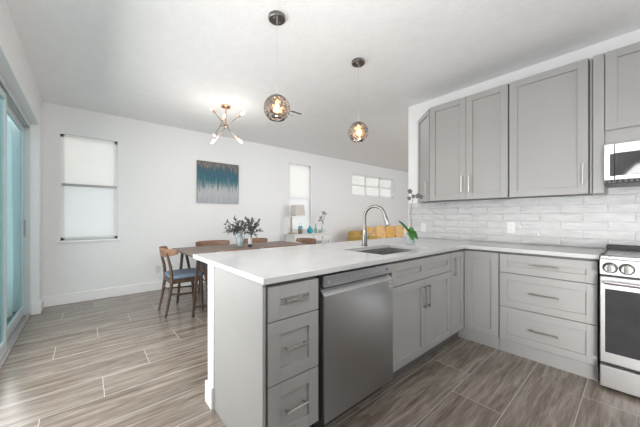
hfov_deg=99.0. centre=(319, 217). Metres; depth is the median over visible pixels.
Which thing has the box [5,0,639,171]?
ceiling
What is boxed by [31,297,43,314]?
baseboard
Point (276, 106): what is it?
pendant lamp
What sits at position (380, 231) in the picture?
cushion
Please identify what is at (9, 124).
curtain
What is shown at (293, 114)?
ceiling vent
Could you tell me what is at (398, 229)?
cushion
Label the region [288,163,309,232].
window
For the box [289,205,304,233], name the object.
table lamp
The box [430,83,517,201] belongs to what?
upper cabinet
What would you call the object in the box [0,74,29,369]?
door
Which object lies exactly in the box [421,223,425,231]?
wall outlet
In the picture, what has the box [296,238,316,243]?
dining chair
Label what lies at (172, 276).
dining chair
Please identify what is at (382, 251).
sink
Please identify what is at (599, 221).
backsplash
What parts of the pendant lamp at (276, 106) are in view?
glass globe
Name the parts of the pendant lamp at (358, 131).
glass globe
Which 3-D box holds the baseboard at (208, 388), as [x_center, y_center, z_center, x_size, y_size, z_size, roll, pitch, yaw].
[0.357,1.117,2.628,2.799,0.135,0.116,0,0,-41]
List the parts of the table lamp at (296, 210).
lamp shade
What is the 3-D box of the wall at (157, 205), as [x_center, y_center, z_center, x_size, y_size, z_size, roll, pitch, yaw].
[-0.128,-0.165,6.699,10.050,2.700,0.140,0,0,-41]
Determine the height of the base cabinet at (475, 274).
0.882 m
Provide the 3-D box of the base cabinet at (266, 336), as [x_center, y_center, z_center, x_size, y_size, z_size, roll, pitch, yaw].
[-0.317,0.744,1.550,0.330,0.883,0.637,0,0,-41]
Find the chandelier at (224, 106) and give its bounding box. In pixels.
[211,104,244,143]
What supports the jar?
on the sideboard
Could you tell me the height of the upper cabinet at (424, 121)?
1.080 m
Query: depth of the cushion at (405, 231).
7.76 m
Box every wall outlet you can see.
[156,265,160,272]
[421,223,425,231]
[507,222,514,232]
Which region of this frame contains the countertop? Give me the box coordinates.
[193,237,604,284]
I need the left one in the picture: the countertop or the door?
the door
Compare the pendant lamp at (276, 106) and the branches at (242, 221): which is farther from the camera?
the branches at (242, 221)
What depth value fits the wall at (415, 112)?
2.98 m
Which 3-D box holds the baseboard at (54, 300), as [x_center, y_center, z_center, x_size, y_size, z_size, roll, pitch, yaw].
[0.010,1.115,6.715,9.621,0.140,0.016,0,0,-41]
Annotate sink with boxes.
[356,247,413,254]
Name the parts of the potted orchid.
pot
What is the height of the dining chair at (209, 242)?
0.813 m
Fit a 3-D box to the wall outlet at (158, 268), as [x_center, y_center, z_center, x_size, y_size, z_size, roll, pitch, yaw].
[-2.632,0.850,4.443,0.072,0.116,0.008,0,0,-41]
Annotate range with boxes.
[600,244,639,397]
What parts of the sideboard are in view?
drawer, drawer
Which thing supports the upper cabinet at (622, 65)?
attached to the wall at (415, 112)
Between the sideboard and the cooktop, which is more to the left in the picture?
the sideboard
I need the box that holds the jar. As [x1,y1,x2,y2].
[298,223,302,233]
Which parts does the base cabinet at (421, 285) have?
door, drawer, handle, handle, door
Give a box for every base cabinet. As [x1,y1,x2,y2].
[215,267,317,426]
[389,252,450,378]
[443,249,499,349]
[500,251,599,380]
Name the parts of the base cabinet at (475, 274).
door, door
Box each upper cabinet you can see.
[418,109,440,202]
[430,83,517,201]
[509,53,606,197]
[605,42,639,144]
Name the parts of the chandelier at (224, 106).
stem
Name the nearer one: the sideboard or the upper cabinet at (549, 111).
the upper cabinet at (549, 111)
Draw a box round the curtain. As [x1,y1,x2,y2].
[7,121,12,316]
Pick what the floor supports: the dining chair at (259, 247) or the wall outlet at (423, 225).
the dining chair at (259, 247)
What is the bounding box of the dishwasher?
[312,262,392,426]
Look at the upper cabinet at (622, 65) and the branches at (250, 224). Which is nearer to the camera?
the upper cabinet at (622, 65)
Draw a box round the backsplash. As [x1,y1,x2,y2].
[409,186,639,248]
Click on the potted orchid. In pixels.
(410, 237)
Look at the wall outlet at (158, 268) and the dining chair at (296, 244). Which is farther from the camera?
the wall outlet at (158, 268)
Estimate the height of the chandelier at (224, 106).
0.582 m
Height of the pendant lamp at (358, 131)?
0.773 m
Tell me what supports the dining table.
on the floor
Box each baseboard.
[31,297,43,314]
[44,275,205,306]
[205,380,212,409]
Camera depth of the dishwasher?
1.57 m
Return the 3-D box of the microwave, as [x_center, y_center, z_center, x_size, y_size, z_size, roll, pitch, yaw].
[2.548,-0.398,1.908,0.394,0.301,0.762,0,0,-41]
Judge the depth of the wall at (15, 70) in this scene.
2.40 m
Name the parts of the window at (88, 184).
sill, sash rail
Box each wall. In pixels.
[0,0,41,299]
[7,102,407,311]
[208,264,214,409]
[408,29,639,248]
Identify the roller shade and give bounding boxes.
[63,136,114,185]
[289,164,308,197]
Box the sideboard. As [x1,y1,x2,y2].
[285,232,330,243]
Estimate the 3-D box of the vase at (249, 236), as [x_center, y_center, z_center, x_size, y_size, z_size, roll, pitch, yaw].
[-1.032,0.337,4.034,0.064,0.195,0.064,0,0,-41]
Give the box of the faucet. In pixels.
[361,205,389,245]
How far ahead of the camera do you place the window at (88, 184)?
3.91 m
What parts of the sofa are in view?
backrest, armrest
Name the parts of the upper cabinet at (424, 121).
door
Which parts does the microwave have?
door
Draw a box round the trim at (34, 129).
[30,124,39,314]
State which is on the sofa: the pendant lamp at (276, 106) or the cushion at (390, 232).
the cushion at (390, 232)
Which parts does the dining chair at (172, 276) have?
leg, backrest, leg, seat frame, seat, leg, leg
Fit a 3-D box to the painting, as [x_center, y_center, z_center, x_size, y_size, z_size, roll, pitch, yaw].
[-1.882,-0.630,5.072,0.768,0.750,0.034,0,0,-41]
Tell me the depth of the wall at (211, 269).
1.71 m
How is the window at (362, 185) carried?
in the wall at (157, 205)
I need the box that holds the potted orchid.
[399,189,422,243]
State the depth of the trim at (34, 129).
3.32 m
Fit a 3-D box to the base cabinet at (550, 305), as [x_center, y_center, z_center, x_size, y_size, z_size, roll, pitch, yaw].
[2.001,0.744,2.372,0.622,0.882,0.615,0,0,-41]
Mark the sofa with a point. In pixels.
(352, 235)
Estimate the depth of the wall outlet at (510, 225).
2.85 m
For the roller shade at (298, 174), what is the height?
0.734 m
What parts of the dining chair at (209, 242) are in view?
leg, backrest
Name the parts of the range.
knob, storage drawer, oven door, control panel, handle, knob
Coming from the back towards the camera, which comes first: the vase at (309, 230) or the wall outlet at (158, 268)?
the vase at (309, 230)
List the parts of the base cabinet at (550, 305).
handle, handle, handle, drawer, drawer, drawer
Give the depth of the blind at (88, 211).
3.92 m
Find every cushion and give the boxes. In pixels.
[366,227,375,235]
[374,225,385,237]
[385,226,394,237]
[393,225,403,236]
[402,226,407,236]
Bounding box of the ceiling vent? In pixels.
[288,109,304,118]
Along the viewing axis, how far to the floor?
1.95 m
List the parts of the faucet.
spout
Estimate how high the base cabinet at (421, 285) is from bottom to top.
0.882 m
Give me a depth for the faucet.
2.53 m
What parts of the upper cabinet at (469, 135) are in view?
door, handle, door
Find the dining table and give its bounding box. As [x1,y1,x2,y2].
[171,241,308,317]
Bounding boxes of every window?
[57,134,119,242]
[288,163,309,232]
[352,174,392,197]
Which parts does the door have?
panel, panel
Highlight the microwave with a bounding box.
[604,140,639,187]
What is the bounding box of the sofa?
[348,230,381,240]
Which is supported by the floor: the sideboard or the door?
the sideboard
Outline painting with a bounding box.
[197,160,238,203]
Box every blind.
[63,186,114,238]
[289,198,308,229]
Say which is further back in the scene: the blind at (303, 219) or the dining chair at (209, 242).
the blind at (303, 219)
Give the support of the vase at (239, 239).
on the dining table
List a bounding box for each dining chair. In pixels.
[158,246,203,317]
[195,240,229,299]
[220,247,260,251]
[244,238,267,242]
[263,244,296,247]
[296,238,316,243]
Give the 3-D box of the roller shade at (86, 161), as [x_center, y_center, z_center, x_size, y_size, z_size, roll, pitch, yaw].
[-3.302,-0.790,3.929,0.577,0.654,0.004,0,0,-41]
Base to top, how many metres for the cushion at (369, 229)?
0.385 m
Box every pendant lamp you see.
[264,10,289,121]
[348,57,367,141]
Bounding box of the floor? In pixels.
[0,283,639,426]
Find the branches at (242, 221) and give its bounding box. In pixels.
[221,216,254,234]
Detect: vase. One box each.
[235,232,244,245]
[248,235,251,246]
[307,226,312,232]
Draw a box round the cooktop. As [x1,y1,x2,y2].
[600,249,639,260]
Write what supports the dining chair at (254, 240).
on the floor
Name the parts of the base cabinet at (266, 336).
panel, drawer, drawer, drawer, handle, handle, handle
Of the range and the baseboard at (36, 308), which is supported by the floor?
the range
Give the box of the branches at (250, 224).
[235,216,262,237]

